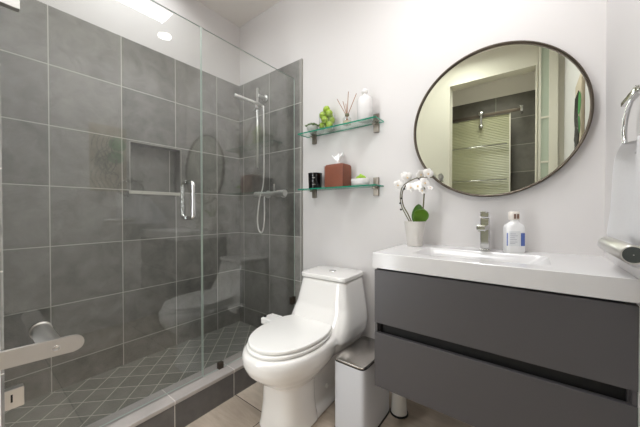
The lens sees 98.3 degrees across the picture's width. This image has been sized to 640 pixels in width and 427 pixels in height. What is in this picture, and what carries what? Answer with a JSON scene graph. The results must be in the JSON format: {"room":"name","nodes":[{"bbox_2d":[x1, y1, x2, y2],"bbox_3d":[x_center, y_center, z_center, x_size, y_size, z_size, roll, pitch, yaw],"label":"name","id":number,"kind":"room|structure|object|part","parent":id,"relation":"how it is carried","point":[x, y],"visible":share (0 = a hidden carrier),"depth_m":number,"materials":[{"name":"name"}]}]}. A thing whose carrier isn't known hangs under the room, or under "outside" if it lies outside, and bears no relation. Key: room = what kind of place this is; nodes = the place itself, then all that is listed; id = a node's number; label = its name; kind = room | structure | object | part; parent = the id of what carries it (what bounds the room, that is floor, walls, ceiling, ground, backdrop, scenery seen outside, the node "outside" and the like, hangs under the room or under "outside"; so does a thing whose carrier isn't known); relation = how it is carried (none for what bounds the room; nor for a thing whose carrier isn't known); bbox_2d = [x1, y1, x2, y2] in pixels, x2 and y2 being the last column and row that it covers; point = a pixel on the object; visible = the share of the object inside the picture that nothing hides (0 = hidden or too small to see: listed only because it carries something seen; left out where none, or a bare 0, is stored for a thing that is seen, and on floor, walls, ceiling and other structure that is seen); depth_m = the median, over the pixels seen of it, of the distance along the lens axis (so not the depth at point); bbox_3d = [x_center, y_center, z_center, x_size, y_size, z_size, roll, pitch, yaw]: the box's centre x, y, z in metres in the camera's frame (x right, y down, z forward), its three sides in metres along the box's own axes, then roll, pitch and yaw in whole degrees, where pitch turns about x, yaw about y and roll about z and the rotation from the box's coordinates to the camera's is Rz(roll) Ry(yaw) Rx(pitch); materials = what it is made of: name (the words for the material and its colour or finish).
{"room":"bathroom","nodes":[
{"label":"bathroom","id":0,"kind":"room"},
{"bbox_2d":[0,370,0,426],"bbox_3d":[-1.518,-0.265,1.031,0.947,2.813,0.360,0,1,37],"label":"wall","id":1,"kind":"structure","parent":0,"point":[0,370],"depth_m":0.89,"materials":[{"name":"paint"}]},
{"bbox_2d":[0,63,4,426],"bbox_3d":[-1.327,-0.037,1.119,0.746,2.197,0.008,0,1,37],"label":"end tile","id":2,"kind":"structure","parent":1,"relation":"attached to","point":[1,226],"depth_m":0.90,"materials":[{"name":"grey tile"}]},
{"bbox_2d":[0,0,202,426],"bbox_3d":[-0.849,-0.056,1.092,0.258,1.901,0.919,0,1,33],"label":"shower door","id":3,"kind":"structure","parent":2,"relation":"attached to","point":[48,343],"depth_m":0.94,"materials":[{"name":"clear glass"}]},
{"bbox_3d":[-0.939,0.429,0.949,0.215,0.062,0.062,0,1,37],"label":"bar post","id":4,"kind":"part","parent":3,"relation":"part of","materials":[{"name":"metal"}]},
{"bbox_3d":[-0.865,-0.057,1.225,0.008,1.901,0.715,0,1,37],"label":"glass pane","id":5,"kind":"part","parent":3,"relation":"part of","materials":[{"name":"clear glass"}]},
{"bbox_3d":[-0.692,-0.070,1.450,0.133,0.208,0.021,0,1,37],"label":"pull handle","id":6,"kind":"part","parent":3,"relation":"part of","materials":[{"name":"silver metal"}]},
{"bbox_2d":[0,0,239,401],"bbox_3d":[-1.227,-0.275,2.025,0.200,2.813,1.573,0,1,37],"label":"wall","id":7,"kind":"structure","parent":0,"point":[93,259],"depth_m":1.76,"materials":[{"name":"grey tile"}]},
{"bbox_2d":[129,190,180,195],"bbox_3d":[-1.189,-0.144,1.987,0.105,0.022,0.349,0,1,37],"label":"trim","id":8,"kind":"structure","parent":7,"relation":"attached to","point":[130,191],"depth_m":1.93,"materials":[{"name":"stone"}]},
{"bbox_2d":[129,141,181,192],"bbox_3d":[-1.155,-0.318,1.960,0.013,0.327,0.341,0,1,37],"label":"trim","id":9,"kind":"structure","parent":7,"relation":"attached to","point":[129,141],"depth_m":1.88,"materials":[{"name":"metal"}]},
{"bbox_2d":[5,321,256,426],"bbox_3d":[-0.933,1.061,1.752,0.613,0.147,1.473,0,1,37],"label":"floor","id":10,"kind":"structure","parent":0,"point":[83,403],"depth_m":1.61,"materials":[{"name":"tile"}]},
{"bbox_2d":[197,0,280,26],"bbox_3d":[-0.656,-1.718,0.548,2.787,0.100,3.200,0,1,37],"label":"ceiling","id":11,"kind":"structure","parent":0,"point":[239,12],"depth_m":2.26,"materials":[{"name":"paint"}]},
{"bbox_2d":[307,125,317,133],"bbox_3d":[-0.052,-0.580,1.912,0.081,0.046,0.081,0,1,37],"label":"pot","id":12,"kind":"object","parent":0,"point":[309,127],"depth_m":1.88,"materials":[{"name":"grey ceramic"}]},
{"bbox_2d":[185,382,473,426],"bbox_3d":[-0.305,1.108,0.310,1.910,0.080,3.200,0,1,37],"label":"floor","id":13,"kind":"structure","parent":0,"point":[244,409],"depth_m":1.44,"materials":[{"name":"beige tile"}]},
{"bbox_2d":[242,266,366,426],"bbox_3d":[-0.071,0.707,1.526,0.443,0.697,0.779,0,1,35],"label":"toilet","id":14,"kind":"object","parent":13,"relation":"on","point":[292,356],"visible":0.93,"depth_m":1.41,"materials":[{"name":"white ceramic"}]},
{"bbox_2d":[261,313,281,323],"bbox_3d":[-0.296,0.649,1.698,0.094,0.045,0.095,0,1,34],"label":"bidet control panel","id":15,"kind":"object","parent":14,"relation":"attached to","point":[271,316],"visible":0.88,"depth_m":1.68,"materials":[{"name":"white plastic"}]},
{"bbox_3d":[-0.149,0.635,1.437,0.362,0.016,0.494,0,1,35],"label":"seat","id":16,"kind":"part","parent":14,"relation":"part of","materials":[{"name":"white plastic"}]},
{"bbox_3d":[-0.146,0.614,1.441,0.356,0.019,0.488,0,1,35],"label":"seat lid","id":17,"kind":"part","parent":14,"relation":"part of","materials":[{"name":"white plastic"}]},
{"bbox_3d":[0.078,0.373,1.725,0.324,0.026,0.256,0,1,35],"label":"tank lid","id":18,"kind":"part","parent":14,"relation":"part of","materials":[{"name":"white ceramic"}]},
{"bbox_2d":[335,336,389,426],"bbox_3d":[0.213,0.877,1.405,0.176,0.359,0.330,0,1,37],"label":"trash bin","id":19,"kind":"object","parent":13,"relation":"on","point":[359,402],"visible":0.81,"depth_m":1.31,"materials":[{"name":"white metal"}]},
{"bbox_3d":[0.221,0.703,1.414,0.172,0.009,0.300,0,1,37],"label":"bin lid","id":20,"kind":"part","parent":19,"relation":"part of","materials":[{"name":"silver metal"}]},
{"bbox_2d":[390,392,407,418],"bbox_3d":[0.419,0.936,1.466,0.094,0.240,0.094,0,1,37],"label":"toilet brush holder","id":21,"kind":"object","parent":13,"relation":"on","point":[398,409],"visible":0.44,"depth_m":1.43,"materials":[{"name":"white ceramic"}]},
{"bbox_2d":[239,0,606,340],"bbox_3d":[0.267,-0.274,1.810,2.440,2.813,0.100,0,1,37],"label":"wall","id":22,"kind":"structure","parent":0,"point":[395,50],"depth_m":1.72,"materials":[{"name":"paint"}]},
{"bbox_2d":[86,351,243,426],"bbox_3d":[-0.635,0.909,1.527,0.144,0.020,1.465,0,1,37],"label":"trim","id":23,"kind":"structure","parent":22,"relation":"attached to","point":[142,414],"depth_m":1.36,"materials":[{"name":"white stone"}]},
{"bbox_2d":[201,28,295,376],"bbox_3d":[-0.419,-0.059,1.807,0.024,1.909,0.740,0,1,37],"label":"shower panel","id":24,"kind":"object","parent":23,"relation":"on","point":[220,364],"visible":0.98,"depth_m":1.61,"materials":[{"name":"clear glass"}]},
{"bbox_2d":[136,368,256,426],"bbox_3d":[-0.634,1.013,1.527,0.133,0.187,1.465,0,1,37],"label":"trim","id":25,"kind":"structure","parent":22,"relation":"attached to","point":[192,408],"depth_m":1.44,"materials":[{"name":"grey tile"}]},
{"bbox_2d":[234,88,286,232],"bbox_3d":[-0.446,-0.423,2.106,0.340,1.168,0.293,0,1,37],"label":"shower riser","id":26,"kind":"object","parent":22,"relation":"attached to","point":[283,193],"visible":1,"depth_m":2.21,"materials":[{"name":"silver metal"}]},
{"bbox_3d":[-0.504,-0.688,2.229,0.018,0.641,0.018,0,1,37],"label":"riser rail","id":27,"kind":"part","parent":26,"relation":"part of","materials":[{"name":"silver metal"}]},
{"bbox_2d":[301,58,302,279],"bbox_3d":[-0.132,-0.048,2.059,0.006,2.197,0.012,0,1,37],"label":"trim","id":28,"kind":"structure","parent":22,"relation":"attached to","point":[301,58],"depth_m":2.05,"materials":[{"name":"metal"}]},
{"bbox_2d":[298,177,383,197],"bbox_3d":[0.116,-0.166,1.801,0.593,0.112,0.118,0,1,37],"label":"glass shelf","id":29,"kind":"object","parent":22,"relation":"attached to","point":[375,186],"visible":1,"depth_m":1.71,"materials":[{"name":"teal glass"}]},
{"bbox_2d":[308,172,321,187],"bbox_3d":[-0.033,-0.223,1.904,0.098,0.105,0.098,0,1,37],"label":"candle","id":30,"kind":"object","parent":29,"relation":"on","point":[314,179],"visible":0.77,"depth_m":1.86,"materials":[{"name":"black glass"}]},
{"bbox_2d":[324,152,350,186],"bbox_3d":[0.116,-0.281,1.789,0.147,0.223,0.104,0,1,37],"label":"tissue box","id":31,"kind":"object","parent":29,"relation":"on","point":[337,174],"visible":0.94,"depth_m":1.75,"materials":[{"name":"brown leather"}]},
{"bbox_3d":[0.115,-0.166,1.799,0.593,0.008,0.112,0,1,37],"label":"pane","id":32,"kind":"part","parent":29,"relation":"part of","materials":[{"name":"clear glass"}]},
{"bbox_2d":[351,174,369,184],"bbox_3d":[0.247,-0.205,1.687,0.121,0.073,0.087,0,1,37],"label":"soap dish","id":33,"kind":"object","parent":29,"relation":"on","point":[361,179],"visible":0.95,"depth_m":1.65,"materials":[{"name":"white ceramic"}]},
{"bbox_3d":[0.247,-0.190,1.687,0.121,0.042,0.087,0,1,37],"label":"dish","id":34,"kind":"part","parent":33,"relation":"part of","materials":[{"name":"white ceramic"}]},
{"bbox_2d":[298,113,383,144],"bbox_3d":[0.116,-0.551,1.797,0.593,0.112,0.118,0,1,37],"label":"glass shelf","id":35,"kind":"object","parent":22,"relation":"attached to","point":[375,117],"visible":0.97,"depth_m":1.72,"materials":[{"name":"teal glass"}]},
{"bbox_2d":[305,123,318,133],"bbox_3d":[-0.055,-0.592,1.908,0.097,0.070,0.092,0,1,-23],"label":"potted succulent","id":36,"kind":"object","parent":35,"relation":"on","point":[311,126],"visible":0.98,"depth_m":1.88,"materials":[{"name":"grey ceramic"}]},
{"bbox_3d":[0.114,-0.551,1.795,0.593,0.008,0.112,0,1,37],"label":"pane","id":37,"kind":"part","parent":35,"relation":"part of","materials":[{"name":"clear glass"}]},
{"bbox_2d":[337,92,356,125],"bbox_3d":[0.167,-0.658,1.743,0.146,0.206,0.055,0,1,37],"label":"reed diffuser","id":38,"kind":"object","parent":35,"relation":"on","point":[346,110],"visible":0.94,"depth_m":1.73,"materials":[{"name":"clear glass"}]},
{"bbox_2d":[357,88,372,123],"bbox_3d":[0.269,-0.652,1.663,0.092,0.195,0.092,0,1,37],"label":"bottle","id":39,"kind":"object","parent":35,"relation":"on","point":[365,102],"visible":0.99,"depth_m":1.63,"materials":[{"name":"white ceramic"}]},
{"bbox_3d":[0.047,-0.609,1.841,0.110,0.105,0.110,0,1,37],"label":"glass vase","id":40,"kind":"object","parent":35,"relation":"on","visible":0},
{"bbox_2d":[319,122,325,129],"bbox_3d":[0.018,-0.583,1.847,0.047,0.047,0.046,0,1,-22],"label":"lime","id":41,"kind":"object","parent":40,"relation":"in","point":[321,125],"visible":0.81,"depth_m":1.83,"materials":[{"name":"green food"}]},
{"bbox_2d":[319,111,325,117],"bbox_3d":[0.018,-0.655,1.848,0.046,0.053,0.046,0,1,-4],"label":"lime","id":42,"kind":"object","parent":40,"relation":"in","point":[322,113],"visible":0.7,"depth_m":1.83,"materials":[{"name":"green food"}]},
{"bbox_2d":[321,116,327,122],"bbox_3d":[0.032,-0.617,1.819,0.048,0.047,0.046,0,1,11],"label":"lime","id":43,"kind":"object","parent":40,"relation":"in","point":[324,119],"visible":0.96,"depth_m":1.80,"materials":[{"name":"green food"}]},
{"bbox_2d":[323,106,329,112],"bbox_3d":[0.043,-0.690,1.838,0.046,0.047,0.048,-1,1,-44],"label":"lime","id":44,"kind":"object","parent":40,"relation":"in","point":[325,108],"visible":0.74,"depth_m":1.82,"materials":[{"name":"green food"}]},
{"bbox_2d":[326,110,332,116],"bbox_3d":[0.060,-0.657,1.813,0.048,0.046,0.046,-1,1,-45],"label":"lime","id":45,"kind":"object","parent":40,"relation":"in","point":[329,113],"visible":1,"depth_m":1.80,"materials":[{"name":"green food"}]},
{"bbox_2d":[326,121,332,127],"bbox_3d":[0.061,-0.583,1.814,0.046,0.047,0.047,-1,1,-41],"label":"lime","id":46,"kind":"object","parent":40,"relation":"in","point":[328,123],"visible":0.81,"depth_m":1.80,"materials":[{"name":"green food"}]},
{"bbox_2d":[328,116,334,123],"bbox_3d":[0.077,-0.621,1.837,0.047,0.048,0.046,0,1,-18],"label":"lime","id":47,"kind":"object","parent":40,"relation":"in","point":[332,119],"visible":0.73,"depth_m":1.82,"materials":[{"name":"green food"}]},
{"bbox_2d":[413,40,593,196],"bbox_3d":[0.809,-0.437,1.322,0.716,0.716,0.027,0,1,37],"label":"wall mirror","id":48,"kind":"object","parent":22,"relation":"attached to","point":[503,118],"visible":0.97,"depth_m":1.28,"materials":[{"name":"brown metal"}]},
{"bbox_2d":[375,268,638,426],"bbox_3d":[0.685,0.495,1.157,0.772,0.514,0.459,0,1,37],"label":"vanity cabinet","id":49,"kind":"object","parent":22,"relation":"attached to","point":[473,353],"visible":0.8,"depth_m":0.92,"materials":[{"name":"grey paint"}]},
{"bbox_2d":[372,244,639,303],"bbox_3d":[0.680,0.203,1.156,0.783,0.064,0.462,0,1,37],"label":"basin","id":50,"kind":"object","parent":49,"relation":"in","point":[582,275],"visible":0.94,"depth_m":0.96,"materials":[{"name":"white ceramic"}]},
{"bbox_2d":[394,168,433,246],"bbox_3d":[0.488,-0.030,1.447,0.205,0.395,0.104,0,1,37],"label":"potted orchid","id":51,"kind":"object","parent":50,"relation":"on","point":[414,228],"visible":1,"depth_m":1.41,"materials":[{"name":"white plant"}]},
{"bbox_3d":[0.417,-0.156,1.477,0.056,0.049,0.012,14,20,34],"label":"flower","id":52,"kind":"part","parent":51,"relation":"part of","materials":[{"name":"white plant"}]},
{"bbox_3d":[0.459,-0.058,1.469,0.058,0.201,0.017,0,1,37],"label":"stem","id":53,"kind":"part","parent":51,"relation":"part of","materials":[{"name":"plant"}]},
{"bbox_3d":[0.455,-0.192,1.442,0.060,0.053,0.013,-17,6,0],"label":"flower","id":54,"kind":"part","parent":51,"relation":"part of","materials":[{"name":"white plant"}]},
{"bbox_3d":[0.470,-0.138,1.427,0.054,0.047,0.012,23,-14,5],"label":"flower","id":55,"kind":"part","parent":51,"relation":"part of","materials":[{"name":"white plant"}]},
{"bbox_3d":[0.494,0.104,1.444,0.104,0.127,0.104,0,1,37],"label":"pot","id":56,"kind":"part","parent":51,"relation":"part of","materials":[{"name":"white ceramic"}]},
{"bbox_3d":[0.495,-0.072,1.435,0.173,0.231,0.018,0,1,37],"label":"stem","id":57,"kind":"part","parent":51,"relation":"part of","materials":[{"name":"plant"}]},
{"bbox_3d":[0.496,-0.144,1.400,0.060,0.053,0.013,7,-16,29],"label":"flower","id":58,"kind":"part","parent":51,"relation":"part of","materials":[{"name":"white plant"}]},
{"bbox_3d":[0.511,-0.201,1.405,0.050,0.044,0.011,-29,21,6],"label":"flower","id":59,"kind":"part","parent":51,"relation":"part of","materials":[{"name":"white plant"}]},
{"bbox_3d":[0.515,-0.116,1.388,0.036,0.042,0.009,-45,-10,-26],"label":"flower","id":60,"kind":"part","parent":51,"relation":"part of","materials":[{"name":"white plant"}]},
{"bbox_3d":[0.525,-0.156,1.379,0.058,0.051,0.013,29,-16,-10],"label":"flower","id":61,"kind":"part","parent":51,"relation":"part of","materials":[{"name":"white plant"}]},
{"bbox_3d":[0.541,-0.202,1.377,0.056,0.049,0.012,17,5,-5],"label":"flower","id":62,"kind":"part","parent":51,"relation":"part of","materials":[{"name":"white plant"}]},
{"bbox_2d":[476,211,490,250],"bbox_3d":[0.735,0.081,1.243,0.044,0.180,0.157,0,1,37],"label":"faucet","id":63,"kind":"object","parent":50,"relation":"on","point":[484,227],"visible":1,"depth_m":1.27,"materials":[{"name":"silver metal"}]},
{"bbox_3d":[0.725,0.064,1.230,0.036,0.026,0.125,0,1,37],"label":"spout","id":64,"kind":"part","parent":63,"relation":"part of","materials":[{"name":"silver metal"}]},
{"bbox_3d":[0.752,0.003,1.265,0.036,0.026,0.095,0,1,37],"label":"lever","id":65,"kind":"part","parent":63,"relation":"part of","materials":[{"name":"silver metal"}]},
{"bbox_2d":[503,212,524,252],"bbox_3d":[0.850,0.081,1.212,0.078,0.179,0.045,0,1,2],"label":"soap bottle","id":66,"kind":"object","parent":50,"relation":"on","point":[513,231],"visible":1,"depth_m":1.19,"materials":[{"name":"white plastic"}]},
{"bbox_3d":[0.875,0.112,1.191,0.022,0.056,0.002,0,1,-13],"label":"blue label panel","id":67,"kind":"part","parent":66,"relation":"part of","materials":[{"name":"blue paper"}]},
{"bbox_3d":[0.551,0.636,0.984,0.772,0.235,0.020,0,1,37],"label":"drawer","id":68,"kind":"part","parent":49,"relation":"part of","materials":[{"name":"grey paint"}]},
{"bbox_2d":[604,0,639,426],"bbox_3d":[0.611,-0.260,0.335,0.100,2.813,1.843,0,1,37],"label":"wall","id":69,"kind":"structure","parent":0,"point":[623,16],"depth_m":0.92,"materials":[{"name":"paint"}]},
{"bbox_2d":[598,237,639,264],"bbox_3d":[0.697,0.079,0.610,0.094,0.048,0.249,0,1,37],"label":"paper holder","id":70,"kind":"object","parent":69,"relation":"attached to","point":[629,253],"visible":1,"depth_m":0.55,"materials":[{"name":"metal"}]},
{"bbox_2d":[621,84,639,153],"bbox_3d":[0.781,-0.235,0.669,0.037,0.189,0.231,0,1,37],"label":"towel ring","id":71,"kind":"object","parent":69,"relation":"attached to","point":[634,93],"visible":0.76,"depth_m":0.73,"materials":[{"name":"silver metal"}]},
{"bbox_2d":[605,135,639,268],"bbox_3d":[0.837,-0.026,0.767,0.054,0.290,0.447,0,1,37],"label":"hand towel","id":72,"kind":"object","parent":71,"relation":"hanging from","point":[624,216],"visible":0.85,"depth_m":0.71,"materials":[{"name":"white fabric"}]}
]}

